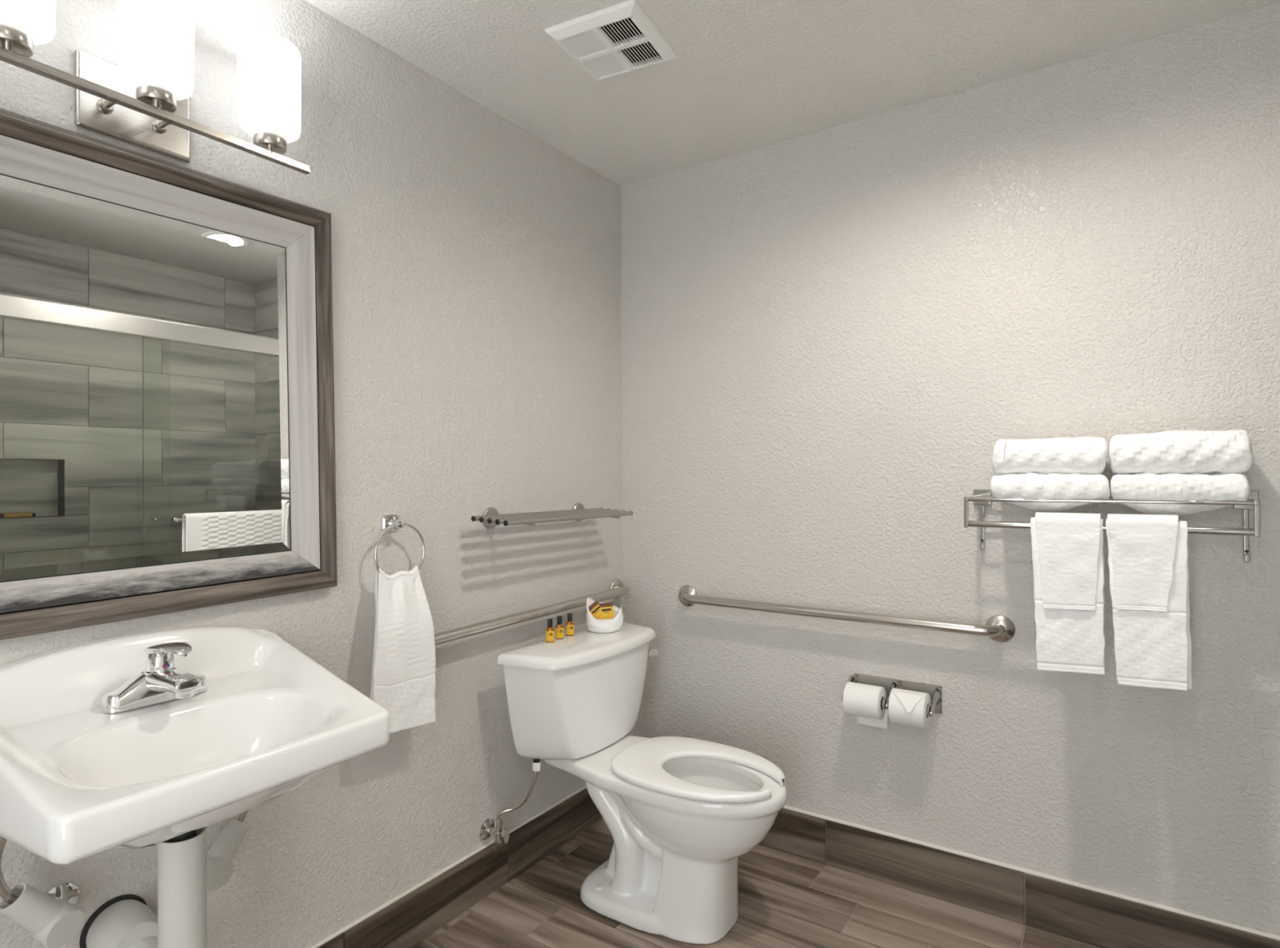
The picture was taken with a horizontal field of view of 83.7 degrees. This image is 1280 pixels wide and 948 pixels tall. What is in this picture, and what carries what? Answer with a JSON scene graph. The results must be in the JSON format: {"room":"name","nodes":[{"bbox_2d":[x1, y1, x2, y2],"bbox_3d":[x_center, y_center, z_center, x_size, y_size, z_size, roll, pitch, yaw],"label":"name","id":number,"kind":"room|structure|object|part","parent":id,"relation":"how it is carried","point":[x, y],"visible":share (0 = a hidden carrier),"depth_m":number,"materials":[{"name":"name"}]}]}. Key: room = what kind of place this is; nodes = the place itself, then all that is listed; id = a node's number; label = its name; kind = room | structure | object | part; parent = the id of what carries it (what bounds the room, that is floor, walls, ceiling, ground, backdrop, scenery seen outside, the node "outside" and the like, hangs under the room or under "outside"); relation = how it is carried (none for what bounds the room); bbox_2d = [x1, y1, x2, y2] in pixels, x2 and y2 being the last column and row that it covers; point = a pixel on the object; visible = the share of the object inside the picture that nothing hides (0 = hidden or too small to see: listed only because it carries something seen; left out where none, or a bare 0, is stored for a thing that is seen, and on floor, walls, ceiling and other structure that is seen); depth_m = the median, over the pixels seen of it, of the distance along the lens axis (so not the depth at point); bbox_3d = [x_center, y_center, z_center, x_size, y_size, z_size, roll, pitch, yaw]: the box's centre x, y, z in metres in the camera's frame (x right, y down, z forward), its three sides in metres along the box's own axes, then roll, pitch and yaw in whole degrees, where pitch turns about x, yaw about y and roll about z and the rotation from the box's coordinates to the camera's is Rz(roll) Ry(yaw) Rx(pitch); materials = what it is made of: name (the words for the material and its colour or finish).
{"room":"hotel bathroom","nodes":[
{"label":"hotel bathroom","id":0,"kind":"room"},
{"bbox_2d":[0,0,622,947],"bbox_3d":[-1.009,0.076,1.502,0.100,2.440,3.450,0,0,33],"label":"wall","id":1,"kind":"structure","parent":0,"point":[477,261],"depth_m":1.99,"materials":[{"name":"white paint"}]},
{"bbox_2d":[0,835,84,947],"bbox_3d":[-1.044,0.691,1.244,0.118,0.250,0.148,0,0,33],"label":"supply valve cover","id":2,"kind":"object","parent":1,"relation":"attached to","point":[52,917],"visible":0.91,"depth_m":1.21,"materials":[{"name":"white plastic"}]},
{"bbox_2d":[0,0,311,174],"bbox_3d":[-0.939,-0.787,1.371,0.171,0.270,0.616,0,0,33],"label":"vanity light","id":3,"kind":"object","parent":1,"relation":"attached to","point":[143,101],"visible":1,"depth_m":1.36,"materials":[{"name":"white glass"}]},
{"bbox_3d":[-1.040,-0.828,1.175,0.122,0.188,0.122,0,0,33],"label":"lamp shade","id":4,"kind":"part","parent":3,"relation":"part of","materials":[{"name":"white glass"}]},
{"bbox_3d":[-0.986,-0.701,1.343,0.102,0.034,0.026,0,0,33],"label":"arm","id":5,"kind":"part","parent":3,"relation":"part of","materials":[{"name":"silver metal"}]},
{"bbox_3d":[-0.919,-0.828,1.358,0.122,0.188,0.122,0,0,33],"label":"lamp shade","id":6,"kind":"part","parent":3,"relation":"part of","materials":[{"name":"white glass"}]},
{"bbox_3d":[-0.934,-0.701,1.421,0.102,0.034,0.026,0,0,33],"label":"arm","id":7,"kind":"part","parent":3,"relation":"part of","materials":[{"name":"silver metal"}]},
{"bbox_3d":[-0.798,-0.827,1.540,0.122,0.188,0.122,0,0,33],"label":"lamp shade","id":8,"kind":"part","parent":3,"relation":"part of","materials":[{"name":"white glass"}]},
{"bbox_2d":[0,108,337,639],"bbox_3d":[-0.991,-0.175,1.401,0.045,0.916,0.856,0,1,33],"label":"framed mirror","id":9,"kind":"object","parent":1,"relation":"attached to","point":[167,406],"visible":1,"depth_m":1.43,"materials":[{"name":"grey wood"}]},
{"bbox_3d":[-1.004,-0.170,1.409,0.010,0.710,0.640,0,1,33],"label":"glass","id":10,"kind":"part","parent":9,"relation":"part of","materials":[{"name":"white mirror"}]},
{"bbox_3d":[-1.002,-0.557,1.402,0.030,0.065,0.767,0,1,33],"label":"rail","id":11,"kind":"part","parent":9,"relation":"part of","materials":[{"name":"brown wood"}]},
{"bbox_3d":[-0.992,0.211,1.408,0.030,0.055,0.767,0,1,33],"label":"rail","id":12,"kind":"part","parent":9,"relation":"part of","materials":[{"name":"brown wood"}]},
{"bbox_3d":[-0.997,-0.611,1.397,0.045,0.044,0.855,0,1,33],"label":"frame rail","id":13,"kind":"part","parent":9,"relation":"part of","materials":[{"name":"brown wood"}]},
{"bbox_3d":[-0.985,0.261,1.405,0.045,0.044,0.855,0,1,33],"label":"frame rail","id":14,"kind":"part","parent":9,"relation":"part of","materials":[{"name":"brown wood"}]},
{"bbox_3d":[-0.803,-0.180,1.698,0.030,0.827,0.065,0,1,33],"label":"rail","id":15,"kind":"part","parent":9,"relation":"part of","materials":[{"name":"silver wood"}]},
{"bbox_3d":[-0.767,-0.181,1.739,0.045,0.915,0.044,0,1,33],"label":"frame rail","id":16,"kind":"part","parent":9,"relation":"part of","materials":[{"name":"brown wood"}]},
{"bbox_2d":[0,625,389,864],"bbox_3d":[-0.811,0.470,1.278,0.472,0.313,0.574,0,0,33],"label":"sink","id":17,"kind":"object","parent":1,"relation":"attached to","point":[78,780],"visible":0.97,"depth_m":1.24,"materials":[{"name":"white ceramic"}]},
{"bbox_2d":[79,826,207,947],"bbox_3d":[-0.905,0.795,1.313,0.272,0.439,0.118,0,0,33],"label":"drain pipe cover","id":18,"kind":"object","parent":17,"relation":"attached to","point":[123,921],"visible":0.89,"depth_m":1.26,"materials":[{"name":"white plastic"}]},
{"bbox_2d":[101,641,207,712],"bbox_3d":[-0.868,0.367,1.315,0.154,0.113,0.172,0,0,33],"label":"faucet","id":19,"kind":"object","parent":17,"relation":"on","point":[161,682],"visible":1,"depth_m":1.29,"materials":[{"name":"silver metal"}]},
{"bbox_3d":[-0.907,0.408,1.341,0.056,0.031,0.172,0,0,33],"label":"plate","id":20,"kind":"part","parent":19,"relation":"part of","materials":[{"name":"silver metal"}]},
{"bbox_3d":[-0.895,0.356,1.333,0.054,0.056,0.054,0,0,33],"label":"handle stem","id":21,"kind":"part","parent":19,"relation":"part of","materials":[{"name":"silver metal"}]},
{"bbox_3d":[-0.865,0.329,1.313,0.125,0.036,0.058,0,0,33],"label":"lever","id":22,"kind":"part","parent":19,"relation":"part of","materials":[{"name":"silver metal"}]},
{"bbox_3d":[-0.855,0.383,1.307,0.124,0.044,0.068,0,0,33],"label":"spout","id":23,"kind":"part","parent":19,"relation":"part of","materials":[{"name":"silver metal"}]},
{"bbox_2d":[207,809,248,891],"bbox_3d":[-0.867,0.734,1.523,0.103,0.243,0.172,0,0,33],"label":"supply valve cover","id":24,"kind":"object","parent":1,"relation":"attached to","point":[222,851],"visible":0.62,"depth_m":1.47,"materials":[{"name":"white plastic"}]},
{"bbox_2d":[373,514,425,572],"bbox_3d":[-0.652,0.199,1.902,0.052,0.180,0.162,0,0,33],"label":"towel ring","id":25,"kind":"object","parent":1,"relation":"attached to","point":[390,522],"visible":0.94,"depth_m":1.90,"materials":[{"name":"silver metal"}]},
{"bbox_3d":[-0.668,0.132,1.916,0.010,0.044,0.052,0,0,33],"label":"mount plate","id":26,"kind":"part","parent":25,"relation":"part of","materials":[{"name":"silver metal"}]},
{"bbox_3d":[-0.648,0.131,1.902,0.044,0.024,0.024,0,0,33],"label":"post","id":27,"kind":"part","parent":25,"relation":"part of","materials":[{"name":"silver metal"}]},
{"bbox_2d":[369,565,435,733],"bbox_3d":[-0.628,0.454,1.863,0.066,0.427,0.202,0,0,33],"label":"hand towel","id":28,"kind":"object","parent":25,"relation":"hanging from","point":[403,682],"visible":0.98,"depth_m":1.85,"materials":[{"name":"white fabric"}]},
{"bbox_2d":[309,785,602,947],"bbox_3d":[-0.958,1.217,1.467,0.014,0.157,3.250,0,0,33],"label":"baseboard","id":29,"kind":"structure","parent":1,"relation":"attached to","point":[414,914],"depth_m":2.12,"materials":[{"name":"brown wood"}]},
{"bbox_2d":[478,758,541,843],"bbox_3d":[-0.394,0.996,2.172,0.189,0.264,0.063,0,0,23],"label":"supply valve","id":30,"kind":"object","parent":1,"relation":"attached to","point":[488,828],"visible":1,"depth_m":2.17,"materials":[{"name":"silver metal"}]},
{"bbox_3d":[-0.409,1.099,2.165,0.012,0.044,0.028,0,0,33],"label":"valve handle","id":31,"kind":"part","parent":30,"relation":"part of","materials":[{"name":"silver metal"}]},
{"bbox_2d":[434,577,626,644],"bbox_3d":[-0.349,0.453,2.339,0.072,0.092,1.114,0,0,33],"label":"grab bar","id":32,"kind":"object","parent":1,"relation":"attached to","point":[617,589],"visible":0.54,"depth_m":2.26,"materials":[{"name":"grey metal"}]},
{"bbox_2d":[471,502,632,528],"bbox_3d":[-0.279,0.137,2.343,0.188,0.066,0.639,0,0,33],"label":"bar shelf","id":33,"kind":"object","parent":1,"relation":"attached to","point":[491,517],"visible":1,"depth_m":2.23,"materials":[{"name":"grey metal"}]},
{"bbox_3d":[-0.387,0.144,2.175,0.178,0.024,0.013,0,0,33],"label":"arm","id":34,"kind":"part","parent":33,"relation":"part of","materials":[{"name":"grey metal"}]},
{"bbox_2d":[411,817,1098,947],"bbox_3d":[0.140,1.338,0.741,2.840,0.100,3.450,0,0,33],"label":"floor","id":35,"kind":"structure","parent":0,"point":[785,900],"depth_m":2.09,"materials":[{"name":"brown wood"}]},
{"bbox_2d":[497,622,786,944],"bbox_3d":[0.068,0.913,2.150,0.790,0.763,0.622,0,0,33],"label":"toilet","id":36,"kind":"object","parent":35,"relation":"on","point":[679,813],"visible":1,"depth_m":2.10,"materials":[{"name":"white ceramic"}]},
{"bbox_2d":[545,618,554,642],"bbox_3d":[-0.286,0.497,2.268,0.028,0.073,0.020,0,0,3],"label":"toiletry bottle","id":37,"kind":"object","parent":36,"relation":"on","point":[549,632],"visible":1,"depth_m":2.26,"materials":[{"name":"yellow plastic"}]},
{"bbox_2d":[555,615,564,639],"bbox_3d":[-0.260,0.497,2.313,0.028,0.073,0.020,0,0,-5],"label":"toiletry bottle","id":38,"kind":"object","parent":36,"relation":"on","point":[559,628],"visible":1,"depth_m":2.31,"materials":[{"name":"yellow plastic"}]},
{"bbox_2d":[565,613,573,635],"bbox_3d":[-0.232,0.497,2.361,0.028,0.073,0.020,0,0,-7],"label":"toiletry bottle","id":39,"kind":"object","parent":36,"relation":"on","point":[569,624],"visible":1,"depth_m":2.35,"materials":[{"name":"yellow plastic"}]},
{"bbox_3d":[-0.160,0.550,2.313,0.236,0.034,0.603,0,0,33],"label":"tank lid","id":40,"kind":"part","parent":36,"relation":"part of","materials":[{"name":"white ceramic"}]},
{"bbox_3d":[-0.160,0.713,2.312,0.213,0.310,0.577,0,0,33],"label":"tank","id":41,"kind":"part","parent":36,"relation":"part of","materials":[{"name":"white ceramic"}]},
{"bbox_2d":[586,596,623,632],"bbox_3d":[-0.123,0.478,2.441,0.124,0.111,0.123,0,0,33],"label":"bowl","id":42,"kind":"object","parent":36,"relation":"on","point":[612,624],"visible":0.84,"depth_m":2.40,"materials":[{"name":"white ceramic"}]},
{"bbox_2d":[586,600,599,619],"bbox_3d":[-0.149,0.467,2.438,0.071,0.071,0.013,0,0,-9],"label":"sachet","id":43,"kind":"object","parent":42,"relation":"in","point":[594,608],"visible":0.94,"depth_m":2.44,"materials":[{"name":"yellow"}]},
{"bbox_2d":[598,602,613,619],"bbox_3d":[-0.115,0.467,2.438,0.052,0.057,0.014,0,0,-3],"label":"sachet","id":44,"kind":"object","parent":42,"relation":"in","point":[606,608],"visible":0.98,"depth_m":2.43,"materials":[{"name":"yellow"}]},
{"bbox_3d":[0.041,0.627,2.503,0.041,0.027,0.040,0,0,33],"label":"flush lever","id":45,"kind":"part","parent":36,"relation":"part of","materials":[{"name":"silver metal"}]},
{"bbox_3d":[0.072,1.081,2.143,0.764,0.426,0.365,0,0,33],"label":"bowl","id":46,"kind":"part","parent":36,"relation":"part of","materials":[{"name":"white ceramic"}]},
{"bbox_3d":[0.167,0.855,2.080,0.501,0.020,0.369,0,0,33],"label":"seat","id":47,"kind":"part","parent":36,"relation":"part of","materials":[{"name":"white plastic"}]},
{"bbox_2d":[304,0,1279,186],"bbox_3d":[0.128,-1.202,0.752,2.840,0.100,3.450,0,0,33],"label":"ceiling","id":48,"kind":"structure","parent":0,"point":[745,75],"depth_m":1.96,"materials":[{"name":"white paint"}]},
{"bbox_2d":[544,0,677,81],"bbox_3d":[-0.071,-1.135,1.897,0.260,0.022,0.260,0,0,26],"label":"ceiling vent","id":49,"kind":"object","parent":48,"relation":"in","point":[620,38],"visible":1,"depth_m":1.86,"materials":[{"name":"white plastic"}]},
{"bbox_2d":[621,2,1279,935],"bbox_3d":[1.086,0.069,2.095,2.740,2.440,0.150,0,0,33],"label":"wall","id":50,"kind":"structure","parent":0,"point":[831,337],"depth_m":2.13,"materials":[{"name":"white paint"}]},
{"bbox_2d":[678,584,1015,642],"bbox_3d":[0.596,0.453,2.345,1.126,0.084,0.072,0,0,33],"label":"grab bar","id":51,"kind":"object","parent":50,"relation":"attached to","point":[999,628],"visible":1,"depth_m":2.23,"materials":[{"name":"grey metal"}]},
{"bbox_2d":[841,672,942,717],"bbox_3d":[0.775,0.688,2.213,0.287,0.086,0.094,0,0,33],"label":"toilet paper holder","id":52,"kind":"object","parent":50,"relation":"attached to","point":[935,691],"visible":0.58,"depth_m":2.22,"materials":[{"name":"silver metal"}]},
{"bbox_3d":[0.664,0.688,2.285,0.022,0.067,0.092,0,0,33],"label":"arm","id":53,"kind":"part","parent":52,"relation":"part of","materials":[{"name":"silver metal"}]},
{"bbox_2d":[842,681,887,728],"bbox_3d":[0.702,0.727,2.225,0.112,0.141,0.099,0,0,33],"label":"toilet roll","id":54,"kind":"object","parent":52,"relation":"hanging from","point":[862,700],"visible":0.94,"depth_m":2.20,"materials":[{"name":"white paper"}]},
{"bbox_3d":[0.776,0.687,2.212,0.022,0.067,0.092,0,0,33],"label":"arm","id":55,"kind":"part","parent":52,"relation":"part of","materials":[{"name":"silver metal"}]},
{"bbox_2d":[888,688,931,728],"bbox_3d":[0.810,0.705,2.147,0.103,0.102,0.112,0,0,33],"label":"toilet roll","id":56,"kind":"object","parent":52,"relation":"on","point":[905,707],"visible":0.97,"depth_m":2.12,"materials":[{"name":"white paper"}]},
{"bbox_3d":[0.882,0.686,2.142,0.022,0.067,0.092,0,0,33],"label":"arm","id":57,"kind":"part","parent":52,"relation":"part of","materials":[{"name":"silver metal"}]},
{"bbox_2d":[758,804,1279,947],"bbox_3d":[0.774,1.213,2.264,2.020,0.158,0.014,0,0,33],"label":"baseboard","id":58,"kind":"structure","parent":50,"relation":"attached to","point":[1094,916],"depth_m":2.07,"materials":[{"name":"brown wood"}]},
{"bbox_2d":[964,488,1260,562],"bbox_3d":[1.199,0.132,1.851,0.645,0.176,0.230,0,0,33],"label":"towel rack","id":59,"kind":"object","parent":50,"relation":"attached to","point":[981,497],"visible":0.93,"depth_m":1.77,"materials":[{"name":"silver metal"}]},
{"bbox_3d":[0.939,0.103,2.017,0.010,0.083,0.221,0,0,33],"label":"frame","id":60,"kind":"part","parent":59,"relation":"part of","materials":[{"name":"silver metal"}]},
{"bbox_2d":[990,472,1110,511],"bbox_3d":[1.093,0.045,1.908,0.275,0.105,0.222,0,0,33],"label":"bath towel","id":61,"kind":"object","parent":59,"relation":"on","point":[1026,486],"visible":0.82,"depth_m":1.82,"materials":[{"name":"white fabric"}]},
{"bbox_2d":[991,436,1106,474],"bbox_3d":[1.093,-0.044,1.908,0.260,0.103,0.210,0,0,33],"label":"bath towel","id":62,"kind":"object","parent":61,"relation":"on","point":[1077,455],"visible":0.8,"depth_m":1.83,"materials":[{"name":"white fabric"}]},
{"bbox_2d":[1030,517,1106,675],"bbox_3d":[1.079,0.306,1.803,0.161,0.388,0.041,0,0,33],"label":"hand towel","id":63,"kind":"object","parent":59,"relation":"hanging from","point":[1073,641],"visible":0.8,"depth_m":1.78,"materials":[{"name":"white fabric"}]},
{"bbox_2d":[1035,511,1101,610],"bbox_3d":[1.080,0.219,1.801,0.143,0.242,0.055,0,0,33],"label":"washcloth","id":64,"kind":"object","parent":63,"relation":"hanging from","point":[1068,543],"visible":1,"depth_m":1.78,"materials":[{"name":"white fabric"}]},
{"bbox_2d":[1106,519,1191,690],"bbox_3d":[1.218,0.315,1.712,0.167,0.408,0.045,0,0,33],"label":"hand towel","id":65,"kind":"object","parent":59,"relation":"hanging from","point":[1153,649],"visible":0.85,"depth_m":1.68,"materials":[{"name":"white fabric"}]},
{"bbox_2d":[1106,513,1178,612],"bbox_3d":[1.208,0.212,1.717,0.142,0.230,0.054,0,0,33],"label":"washcloth","id":66,"kind":"object","parent":65,"relation":"hanging from","point":[1143,547],"visible":1,"depth_m":1.70,"materials":[{"name":"white fabric"}]},
{"bbox_2d":[1110,472,1249,515],"bbox_3d":[1.317,0.048,1.759,0.268,0.108,0.221,0,0,33],"label":"bath towel","id":67,"kind":"object","parent":59,"relation":"on","point":[1142,486],"visible":0.81,"depth_m":1.68,"materials":[{"name":"white fabric"}]},
{"bbox_2d":[1109,429,1253,475],"bbox_3d":[1.319,-0.050,1.759,0.278,0.113,0.220,0,0,33],"label":"bath towel","id":68,"kind":"object","parent":67,"relation":"on","point":[1171,451],"visible":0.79,"depth_m":1.68,"materials":[{"name":"white fabric"}]},
{"bbox_3d":[1.440,0.100,1.686,0.010,0.083,0.221,0,0,33],"label":"frame","id":69,"kind":"part","parent":59,"relation":"part of","materials":[{"name":"silver metal"}]}
]}

